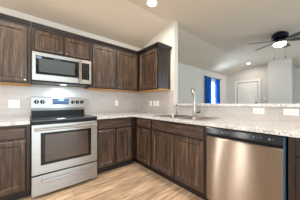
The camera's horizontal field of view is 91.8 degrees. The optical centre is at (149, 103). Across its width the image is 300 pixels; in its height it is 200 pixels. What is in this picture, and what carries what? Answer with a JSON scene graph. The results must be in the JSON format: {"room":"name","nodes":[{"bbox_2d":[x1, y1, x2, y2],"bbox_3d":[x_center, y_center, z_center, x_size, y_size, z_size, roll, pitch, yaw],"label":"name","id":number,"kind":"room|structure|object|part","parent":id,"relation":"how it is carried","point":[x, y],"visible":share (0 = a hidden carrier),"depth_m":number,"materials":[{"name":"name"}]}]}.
{"room":"kitchen","nodes":[
{"label":"kitchen","id":0,"kind":"room"},
{"bbox_2d":[0,6,141,177],"bbox_3d":[-1.678,-0.100,2.404,3.915,2.440,0.200,0,0,-40],"label":"wall","id":1,"kind":"structure","parent":0,"point":[3,10],"depth_m":2.37,"materials":[{"name":"white paint"}]},
{"bbox_2d":[9,100,19,107],"bbox_3d":[-1.919,0.010,2.054,0.116,0.115,0.009,0,0,-40],"label":"outlet","id":2,"kind":"object","parent":1,"relation":"attached to","point":[12,103],"visible":1,"depth_m":2.06,"materials":[{"name":"white plastic"}]},
{"bbox_2d":[0,13,30,85],"bbox_3d":[-1.914,-0.660,1.824,0.648,0.816,0.365,0,0,-40],"label":"upper cabinet","id":3,"kind":"object","parent":1,"relation":"attached to","point":[15,37],"visible":0.99,"depth_m":1.83,"materials":[{"name":"brown wood"}]},
{"bbox_3d":[-1.831,-0.633,1.714,0.457,0.580,0.004,0,0,-40],"label":"panel","id":4,"kind":"part","parent":3,"relation":"part of","materials":[{"name":"brown wood"}]},
{"bbox_3d":[-1.813,-1.041,1.703,0.648,0.054,0.050,0,0,-40],"label":"crown moulding","id":5,"kind":"part","parent":3,"relation":"part of","materials":[{"name":"brown wood"}]},
{"bbox_2d":[31,21,90,60],"bbox_3d":[-1.374,-0.876,2.277,0.758,0.383,0.365,0,0,-40],"label":"upper cabinet","id":6,"kind":"object","parent":1,"relation":"attached to","point":[59,42],"visible":0.87,"depth_m":2.12,"materials":[{"name":"brown wood"}]},
{"bbox_3d":[-1.421,-0.850,2.052,0.338,0.285,0.020,0,0,-40],"label":"door","id":7,"kind":"part","parent":6,"relation":"part of","materials":[{"name":"brown wood"}]},
{"bbox_3d":[-1.423,-0.850,2.055,0.200,0.147,0.004,0,0,-40],"label":"panel","id":8,"kind":"part","parent":6,"relation":"part of","materials":[{"name":"brown wood"}]},
{"bbox_2d":[31,51,90,87],"bbox_3d":[-1.343,-0.480,2.243,0.754,0.405,0.452,0,0,-40],"label":"microwave","id":9,"kind":"object","parent":6,"relation":"attached to","point":[46,69],"visible":1,"depth_m":2.09,"materials":[{"name":"silver metal"}]},
{"bbox_3d":[-1.324,-0.492,2.072,0.564,0.375,0.038,0,0,-40],"label":"door","id":10,"kind":"part","parent":9,"relation":"part of","materials":[{"name":"metal"}]},
{"bbox_3d":[-1.051,-0.492,2.212,0.023,0.327,0.028,0,0,-40],"label":"handle","id":11,"kind":"part","parent":9,"relation":"part of","materials":[{"name":"metal"}]},
{"bbox_3d":[-1.034,-0.492,2.315,0.188,0.375,0.038,0,0,-40],"label":"control panel","id":12,"kind":"part","parent":9,"relation":"part of","materials":[{"name":"metal"}]},
{"bbox_3d":[-1.273,-1.041,2.156,0.758,0.054,0.050,0,0,-40],"label":"crown moulding","id":13,"kind":"part","parent":6,"relation":"part of","materials":[{"name":"brown wood"}]},
{"bbox_3d":[-1.143,-0.850,2.285,0.347,0.285,0.020,0,0,-40],"label":"door","id":14,"kind":"part","parent":6,"relation":"part of","materials":[{"name":"brown wood"}]},
{"bbox_3d":[-1.145,-0.850,2.288,0.209,0.147,0.004,0,0,-40],"label":"panel","id":15,"kind":"part","parent":6,"relation":"part of","materials":[{"name":"brown wood"}]},
{"bbox_2d":[0,85,141,117],"bbox_3d":[-1.620,-0.016,2.316,3.692,0.472,0.008,0,0,-40],"label":"wall tiles","id":16,"kind":"object","parent":1,"relation":"attached to","point":[96,101],"depth_m":2.57,"materials":[{"name":"tile"}]},
{"bbox_2d":[85,38,143,92],"bbox_3d":[-0.585,-0.660,2.938,1.298,0.816,0.365,0,0,-40],"label":"upper cabinet","id":17,"kind":"object","parent":1,"relation":"attached to","point":[113,67],"visible":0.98,"depth_m":2.67,"materials":[{"name":"brown wood"}]},
{"bbox_3d":[-0.801,-0.633,2.571,0.425,0.718,0.020,0,0,-40],"label":"door","id":18,"kind":"part","parent":17,"relation":"part of","materials":[{"name":"brown wood"}]},
{"bbox_3d":[-0.803,-0.633,2.574,0.287,0.580,0.004,0,0,-40],"label":"panel","id":19,"kind":"part","parent":17,"relation":"part of","materials":[{"name":"brown wood"}]},
{"bbox_3d":[-0.603,-1.041,2.717,0.985,0.054,0.050,0,0,-40],"label":"crown moulding","id":20,"kind":"part","parent":17,"relation":"part of","materials":[{"name":"brown wood"}]},
{"bbox_3d":[-0.442,-0.633,2.871,0.446,0.718,0.020,0,0,-40],"label":"door","id":21,"kind":"part","parent":17,"relation":"part of","materials":[{"name":"brown wood"}]},
{"bbox_3d":[-0.445,-0.633,2.874,0.308,0.580,0.004,0,0,-40],"label":"panel","id":22,"kind":"part","parent":17,"relation":"part of","materials":[{"name":"brown wood"}]},
{"bbox_2d":[18,160,203,199],"bbox_3d":[0.114,1.170,0.265,3.915,0.100,5.820,0,0,-40],"label":"floor","id":23,"kind":"structure","parent":0,"point":[133,181],"depth_m":1.89,"materials":[{"name":"wood"}]},
{"bbox_2d":[0,124,29,199],"bbox_3d":[-1.838,0.682,1.725,0.638,0.875,0.615,0,0,-40],"label":"base cabinet","id":24,"kind":"object","parent":23,"relation":"on","point":[14,140],"visible":0.81,"depth_m":1.62,"materials":[{"name":"brown wood"}]},
{"bbox_3d":[-1.656,0.709,1.494,0.442,0.429,0.004,0,0,-40],"label":"panel","id":25,"kind":"part","parent":24,"relation":"part of","materials":[{"name":"brown wood"}]},
{"bbox_3d":[-1.654,0.338,1.491,0.580,0.135,0.020,0,0,-40],"label":"drawer","id":26,"kind":"part","parent":24,"relation":"part of","materials":[{"name":"brown wood"}]},
{"bbox_3d":[-1.654,0.709,1.491,0.580,0.567,0.020,0,0,-40],"label":"door","id":27,"kind":"part","parent":24,"relation":"part of","materials":[{"name":"brown wood"}]},
{"bbox_2d":[0,117,29,125],"bbox_3d":[-1.839,0.225,1.710,0.658,0.038,0.639,0,0,-40],"label":"countertop","id":28,"kind":"structure","parent":24,"relation":"on","point":[23,120],"depth_m":1.65,"materials":[{"name":"stone"}]},
{"bbox_2d":[30,97,96,197],"bbox_3d":[-1.258,0.511,2.128,0.762,1.218,0.742,0,0,-40],"label":"range","id":29,"kind":"object","parent":23,"relation":"on","point":[63,137],"visible":1,"depth_m":1.91,"materials":[{"name":"silver metal"}]},
{"bbox_3d":[-1.472,0.006,2.384,0.742,0.208,0.071,0,0,-40],"label":"control panel","id":30,"kind":"part","parent":29,"relation":"part of","materials":[{"name":"metal"}]},
{"bbox_2d":[30,114,96,122],"bbox_3d":[-1.268,0.209,2.141,0.762,0.030,0.612,0,0,-40],"label":"cooktop","id":31,"kind":"object","parent":29,"relation":"in","point":[35,118],"depth_m":1.98,"materials":[{"name":"black glass"}]},
{"bbox_3d":[-1.083,0.970,1.919,0.754,0.231,0.063,0,0,-40],"label":"storage drawer","id":32,"kind":"part","parent":29,"relation":"part of","materials":[{"name":"metal"}]},
{"bbox_3d":[-1.083,0.547,1.919,0.754,0.586,0.063,0,0,-40],"label":"oven door","id":33,"kind":"part","parent":29,"relation":"part of","materials":[{"name":"metal"}]},
{"bbox_3d":[-1.029,0.305,1.856,0.702,0.029,0.031,0,0,-40],"label":"handle","id":34,"kind":"part","parent":29,"relation":"part of","materials":[{"name":"metal"}]},
{"bbox_3d":[-1.054,0.910,1.885,0.542,0.008,0.028,0,0,-40],"label":"handle mount","id":35,"kind":"part","parent":29,"relation":"part of","materials":[{"name":"metal"}]},
{"bbox_3d":[-1.042,0.919,1.871,0.566,0.026,0.020,0,0,-40],"label":"handle","id":36,"kind":"part","parent":29,"relation":"part of","materials":[{"name":"metal"}]},
{"bbox_2d":[96,117,134,173],"bbox_3d":[-0.735,0.682,2.649,0.700,0.875,0.615,0,0,-40],"label":"base cabinet","id":37,"kind":"object","parent":23,"relation":"on","point":[115,136],"visible":0.82,"depth_m":2.40,"materials":[{"name":"brown wood"}]},
{"bbox_3d":[-0.682,0.709,2.305,0.295,0.567,0.020,0,0,-40],"label":"door","id":38,"kind":"part","parent":37,"relation":"part of","materials":[{"name":"brown wood"}]},
{"bbox_3d":[-0.685,0.709,2.308,0.157,0.429,0.004,0,0,-40],"label":"panel","id":39,"kind":"part","parent":37,"relation":"part of","materials":[{"name":"brown wood"}]},
{"bbox_3d":[-0.563,0.338,2.405,0.605,0.135,0.020,0,0,-40],"label":"drawer","id":40,"kind":"part","parent":37,"relation":"part of","materials":[{"name":"brown wood"}]},
{"bbox_3d":[-0.443,0.709,2.506,0.290,0.567,0.020,0,0,-40],"label":"door","id":41,"kind":"part","parent":37,"relation":"part of","materials":[{"name":"brown wood"}]},
{"bbox_3d":[-0.445,0.709,2.509,0.152,0.429,0.004,0,0,-40],"label":"panel","id":42,"kind":"part","parent":37,"relation":"part of","materials":[{"name":"brown wood"}]},
{"bbox_2d":[87,112,299,137],"bbox_3d":[0.445,0.225,1.711,1.303,0.038,3.571,0,0,-40],"label":"countertop","id":43,"kind":"structure","parent":37,"relation":"on","point":[266,127],"depth_m":1.48,"materials":[{"name":"stone"}]},
{"bbox_2d":[154,114,220,120],"bbox_3d":[0.516,0.286,2.148,0.530,0.180,0.850,0,0,-40],"label":"sink","id":44,"kind":"object","parent":43,"relation":"in","point":[179,116],"visible":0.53,"depth_m":2.15,"materials":[{"name":"metal"}]},
{"bbox_3d":[0.361,0.287,2.287,0.420,0.177,0.388,0,0,-40],"label":"bowl","id":45,"kind":"part","parent":44,"relation":"part of","materials":[{"name":"metal"}]},
{"bbox_3d":[0.625,0.287,1.971,0.420,0.177,0.388,0,0,-40],"label":"bowl","id":46,"kind":"part","parent":44,"relation":"part of","materials":[{"name":"metal"}]},
{"bbox_2d":[191,88,200,115],"bbox_3d":[0.706,-0.017,2.232,0.085,0.426,0.152,0,0,-40],"label":"faucet","id":47,"kind":"object","parent":43,"relation":"on","point":[192,90],"visible":1,"depth_m":2.24,"materials":[{"name":"silver metal"}]},
{"bbox_2d":[132,117,154,172],"bbox_3d":[-0.097,0.682,2.891,0.615,0.875,1.060,0,0,-40],"label":"base cabinet","id":48,"kind":"object","parent":23,"relation":"on","point":[143,126],"visible":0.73,"depth_m":2.45,"materials":[{"name":"brown wood"}]},
{"bbox_3d":[-0.117,0.709,2.458,0.004,0.429,0.229,0,0,-40],"label":"panel","id":49,"kind":"part","parent":48,"relation":"part of","materials":[{"name":"brown wood"}]},
{"bbox_3d":[-0.118,0.630,2.485,0.020,0.770,0.465,0,0,-40],"label":"frame","id":50,"kind":"part","parent":48,"relation":"part of","materials":[{"name":"brown wood"}]},
{"bbox_3d":[-0.120,0.338,2.455,0.020,0.135,0.367,0,0,-40],"label":"drawer","id":51,"kind":"part","parent":48,"relation":"part of","materials":[{"name":"brown wood"}]},
{"bbox_3d":[-0.120,0.709,2.455,0.020,0.567,0.367,0,0,-40],"label":"door","id":52,"kind":"part","parent":48,"relation":"part of","materials":[{"name":"brown wood"}]},
{"bbox_2d":[152,119,208,199],"bbox_3d":[0.544,0.682,2.126,0.615,0.875,0.931,0,0,-40],"label":"base cabinet","id":53,"kind":"object","parent":23,"relation":"on","point":[179,150],"visible":0.72,"depth_m":1.84,"materials":[{"name":"brown wood"}]},
{"bbox_3d":[0.176,0.709,2.109,0.004,0.429,0.295,0,0,-40],"label":"panel","id":54,"kind":"part","parent":53,"relation":"part of","materials":[{"name":"brown wood"}]},
{"bbox_3d":[0.173,0.709,2.106,0.020,0.567,0.433,0,0,-40],"label":"door","id":55,"kind":"part","parent":53,"relation":"part of","materials":[{"name":"brown wood"}]},
{"bbox_3d":[0.315,0.338,1.937,0.020,0.135,0.875,0,0,-40],"label":"drawer","id":56,"kind":"part","parent":53,"relation":"part of","materials":[{"name":"brown wood"}]},
{"bbox_3d":[0.463,0.709,1.766,0.004,0.429,0.284,0,0,-40],"label":"panel","id":57,"kind":"part","parent":53,"relation":"part of","materials":[{"name":"brown wood"}]},
{"bbox_3d":[0.460,0.709,1.763,0.020,0.567,0.422,0,0,-40],"label":"door","id":58,"kind":"part","parent":53,"relation":"part of","materials":[{"name":"brown wood"}]},
{"bbox_2d":[206,127,287,199],"bbox_3d":[1.030,0.686,1.500,0.634,0.868,0.612,0,0,-40],"label":"dishwasher","id":59,"kind":"object","parent":23,"relation":"on","point":[241,165],"visible":0.98,"depth_m":1.25,"materials":[{"name":"silver metal"}]},
{"bbox_3d":[1.028,0.632,1.105,0.085,0.756,0.010,0,0,-40],"label":"trim","id":60,"kind":"part","parent":59,"relation":"part of","materials":[{"name":"blue"}]},
{"bbox_2d":[288,137,299,199],"bbox_3d":[1.546,0.682,0.930,0.615,0.875,0.900,0,0,-40],"label":"base cabinet","id":61,"kind":"object","parent":23,"relation":"on","point":[293,143],"visible":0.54,"depth_m":1.07,"materials":[{"name":"brown wood"}]},
{"bbox_2d":[0,0,299,75],"bbox_3d":[2.851,-1.479,2.591,11.100,0.462,5.870,0,0,-40],"label":"ceiling","id":62,"kind":"structure","parent":0,"point":[214,36],"depth_m":2.73,"materials":[{"name":"beige paint"}]},
{"bbox_2d":[146,0,157,6],"bbox_3d":[0.031,-1.555,2.261,0.190,0.010,0.190,0,0,-40],"label":"recessed light","id":63,"kind":"object","parent":62,"relation":"in","point":[150,3],"visible":1,"depth_m":2.26,"materials":[{"name":"white plastic"}]},
{"bbox_2d":[247,31,299,58],"bbox_3d":[2.978,-1.264,3.284,0.961,0.592,1.113,0,0,-40],"label":"ceiling fan","id":64,"kind":"object","parent":62,"relation":"hanging from","point":[279,39],"visible":1,"depth_m":3.15,"materials":[{"name":"brown metal"}]},
{"bbox_3d":[2.871,-1.284,3.214,0.224,0.072,0.224,0,0,-40],"label":"lamp shade","id":65,"kind":"part","parent":64,"relation":"part of","materials":[{"name":"white glass"}]},
{"bbox_3d":[2.979,-1.385,2.861,0.135,0.036,0.480,0,0,-17],"label":"blade","id":66,"kind":"part","parent":64,"relation":"part of","materials":[{"name":"grey wood"}]},
{"bbox_3d":[3.223,-1.385,3.100,0.480,0.036,0.135,0,0,18],"label":"blade","id":67,"kind":"part","parent":64,"relation":"part of","materials":[{"name":"grey wood"}]},
{"bbox_2d":[142,21,173,92],"bbox_3d":[0.165,-0.220,3.162,0.115,2.680,1.005,0,0,-40],"label":"wall partition","id":68,"kind":"structure","parent":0,"point":[166,35],"depth_m":2.80,"materials":[{"name":"white paint"}]},
{"bbox_2d":[138,42,171,91],"bbox_3d":[0.055,-0.660,2.905,0.365,0.816,0.707,0,0,-40],"label":"upper cabinet","id":69,"kind":"object","parent":68,"relation":"attached to","point":[154,64],"visible":1,"depth_m":2.72,"materials":[{"name":"brown wood"}]},
{"bbox_3d":[-0.048,-0.633,2.806,0.020,0.718,0.533,0,0,-40],"label":"door","id":70,"kind":"part","parent":69,"relation":"part of","materials":[{"name":"brown wood"}]},
{"bbox_3d":[-0.045,-0.633,2.808,0.004,0.580,0.395,0,0,-40],"label":"panel","id":71,"kind":"part","parent":69,"relation":"part of","materials":[{"name":"brown wood"}]},
{"bbox_3d":[-0.039,-0.635,2.825,0.020,0.758,0.605,0,0,-40],"label":"frame","id":72,"kind":"part","parent":69,"relation":"part of","materials":[{"name":"brown wood"}]},
{"bbox_3d":[0.055,-1.041,2.905,0.365,0.054,0.707,0,0,-40],"label":"crown moulding","id":73,"kind":"part","parent":69,"relation":"part of","materials":[{"name":"brown wood"}]},
{"bbox_2d":[142,90,173,113],"bbox_3d":[0.118,-0.016,3.123,0.008,0.472,1.005,0,0,-40],"label":"wall tiles","id":74,"kind":"object","parent":68,"relation":"attached to","point":[165,98],"depth_m":3.02,"materials":[{"name":"tile"}]},
{"bbox_2d":[174,21,177,102],"bbox_3d":[0.492,-0.777,2.772,0.115,1.562,0.012,0,0,-40],"label":"trim","id":75,"kind":"structure","parent":68,"relation":"attached to","point":[175,22],"depth_m":2.76,"materials":[{"name":"white paint"}]},
{"bbox_2d":[178,62,226,102],"bbox_3d":[2.518,-0.084,6.037,7.185,2.408,0.140,0,0,-40],"label":"wall","id":76,"kind":"structure","parent":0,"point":[189,77],"depth_m":5.24,"materials":[{"name":"grey paint"}]},
{"bbox_3d":[2.548,-1.014,5.897,1.312,0.057,0.112,0,0,-40],"label":"curtain rod","id":77,"kind":"object","parent":76,"relation":"attached to","visible":0},
{"bbox_2d":[205,77,211,102],"bbox_3d":[2.274,0.020,5.632,0.399,2.040,0.084,0,0,-40],"label":"curtain","id":78,"kind":"object","parent":77,"relation":"hanging from","point":[207,79],"visible":0.5,"depth_m":5.59,"materials":[{"name":"blue fabric"}]},
{"bbox_2d":[216,79,219,102],"bbox_3d":[2.876,0.020,6.137,0.329,2.040,0.082,0,0,-40],"label":"curtain","id":79,"kind":"object","parent":77,"relation":"hanging from","point":[217,80],"visible":0.45,"depth_m":6.08,"materials":[{"name":"blue fabric"}]},
{"bbox_2d":[227,64,267,103],"bbox_3d":[4.382,-0.220,6.105,0.120,2.680,2.150,0,0,-40],"label":"wall","id":80,"kind":"structure","parent":0,"point":[258,71],"depth_m":6.13,"materials":[{"name":"grey paint"}]},
{"bbox_2d":[235,79,260,103],"bbox_3d":[4.164,0.065,6.242,0.130,2.110,0.960,0,0,-40],"label":"door","id":81,"kind":"structure","parent":80,"relation":"in","point":[246,91],"depth_m":6.21,"materials":[{"name":"beige wood"}]},
{"bbox_3d":[4.074,-0.680,6.362,0.014,0.200,0.280,0,0,-40],"label":"panel","id":82,"kind":"part","parent":81,"relation":"part of","materials":[{"name":"white paint"}]},
{"bbox_3d":[4.074,-0.130,6.362,0.014,0.700,0.280,0,0,-40],"label":"panel","id":83,"kind":"part","parent":81,"relation":"part of","materials":[{"name":"white paint"}]},
{"bbox_3d":[4.299,-0.680,6.094,0.014,0.200,0.280,0,0,-40],"label":"panel","id":84,"kind":"part","parent":81,"relation":"part of","materials":[{"name":"white paint"}]},
{"bbox_3d":[4.299,-0.130,6.094,0.014,0.700,0.280,0,0,-40],"label":"panel","id":85,"kind":"part","parent":81,"relation":"part of","materials":[{"name":"white paint"}]},
{"bbox_2d":[268,58,291,103],"bbox_3d":[4.775,-0.220,5.356,0.240,2.680,0.638,0,0,-40],"label":"wall","id":86,"kind":"structure","parent":0,"point":[280,71],"depth_m":5.25,"materials":[{"name":"grey paint"}]},
{"bbox_2d":[292,65,294,103],"bbox_3d":[5.742,-0.220,5.946,1.760,2.680,0.100,0,0,-40],"label":"wall","id":87,"kind":"structure","parent":0,"point":[293,68],"depth_m":6.20,"materials":[{"name":"grey paint"}]},
{"bbox_2d":[295,68,299,103],"bbox_3d":[7.586,-0.220,5.208,0.120,2.680,3.600,0,0,-40],"label":"wall","id":88,"kind":"structure","parent":0,"point":[297,70],"depth_m":6.41,"materials":[{"name":"grey paint"}]},
{"bbox_3d":[1.321,0.582,1.782,0.115,1.076,2.595,0,0,-40],"label":"wall","id":89,"kind":"structure","parent":0,"visible":0},
{"bbox_2d":[173,106,299,123],"bbox_3d":[1.274,0.132,1.743,0.008,0.176,2.595,0,0,-40],"label":"wall tiles","id":90,"kind":"structure","parent":89,"relation":"attached to","point":[271,114],"depth_m":1.85,"materials":[{"name":"tile"}]},
{"bbox_2d":[173,103,299,106],"bbox_3d":[1.409,0.023,1.834,0.405,0.038,2.602,0,0,-40],"label":"bar","id":91,"kind":"object","parent":89,"relation":"on","point":[174,104],"visible":1,"depth_m":1.84,"materials":[{"name":"stone"}]},
{"bbox_2d":[253,108,263,113],"bbox_3d":[1.282,0.090,1.720,0.009,0.070,0.115,0,0,-40],"label":"outlet","id":92,"kind":"object","parent":89,"relation":"attached to","point":[255,110],"visible":1,"depth_m":1.72,"materials":[{"name":"white plastic"}]},
{"bbox_2d":[283,109,298,115],"bbox_3d":[1.460,0.092,1.507,0.009,0.070,0.115,0,0,-40],"label":"outlet","id":93,"kind":"object","parent":89,"relation":"attached to","point":[293,112],"visible":1,"depth_m":1.50,"materials":[{"name":"white plastic"}]}
]}

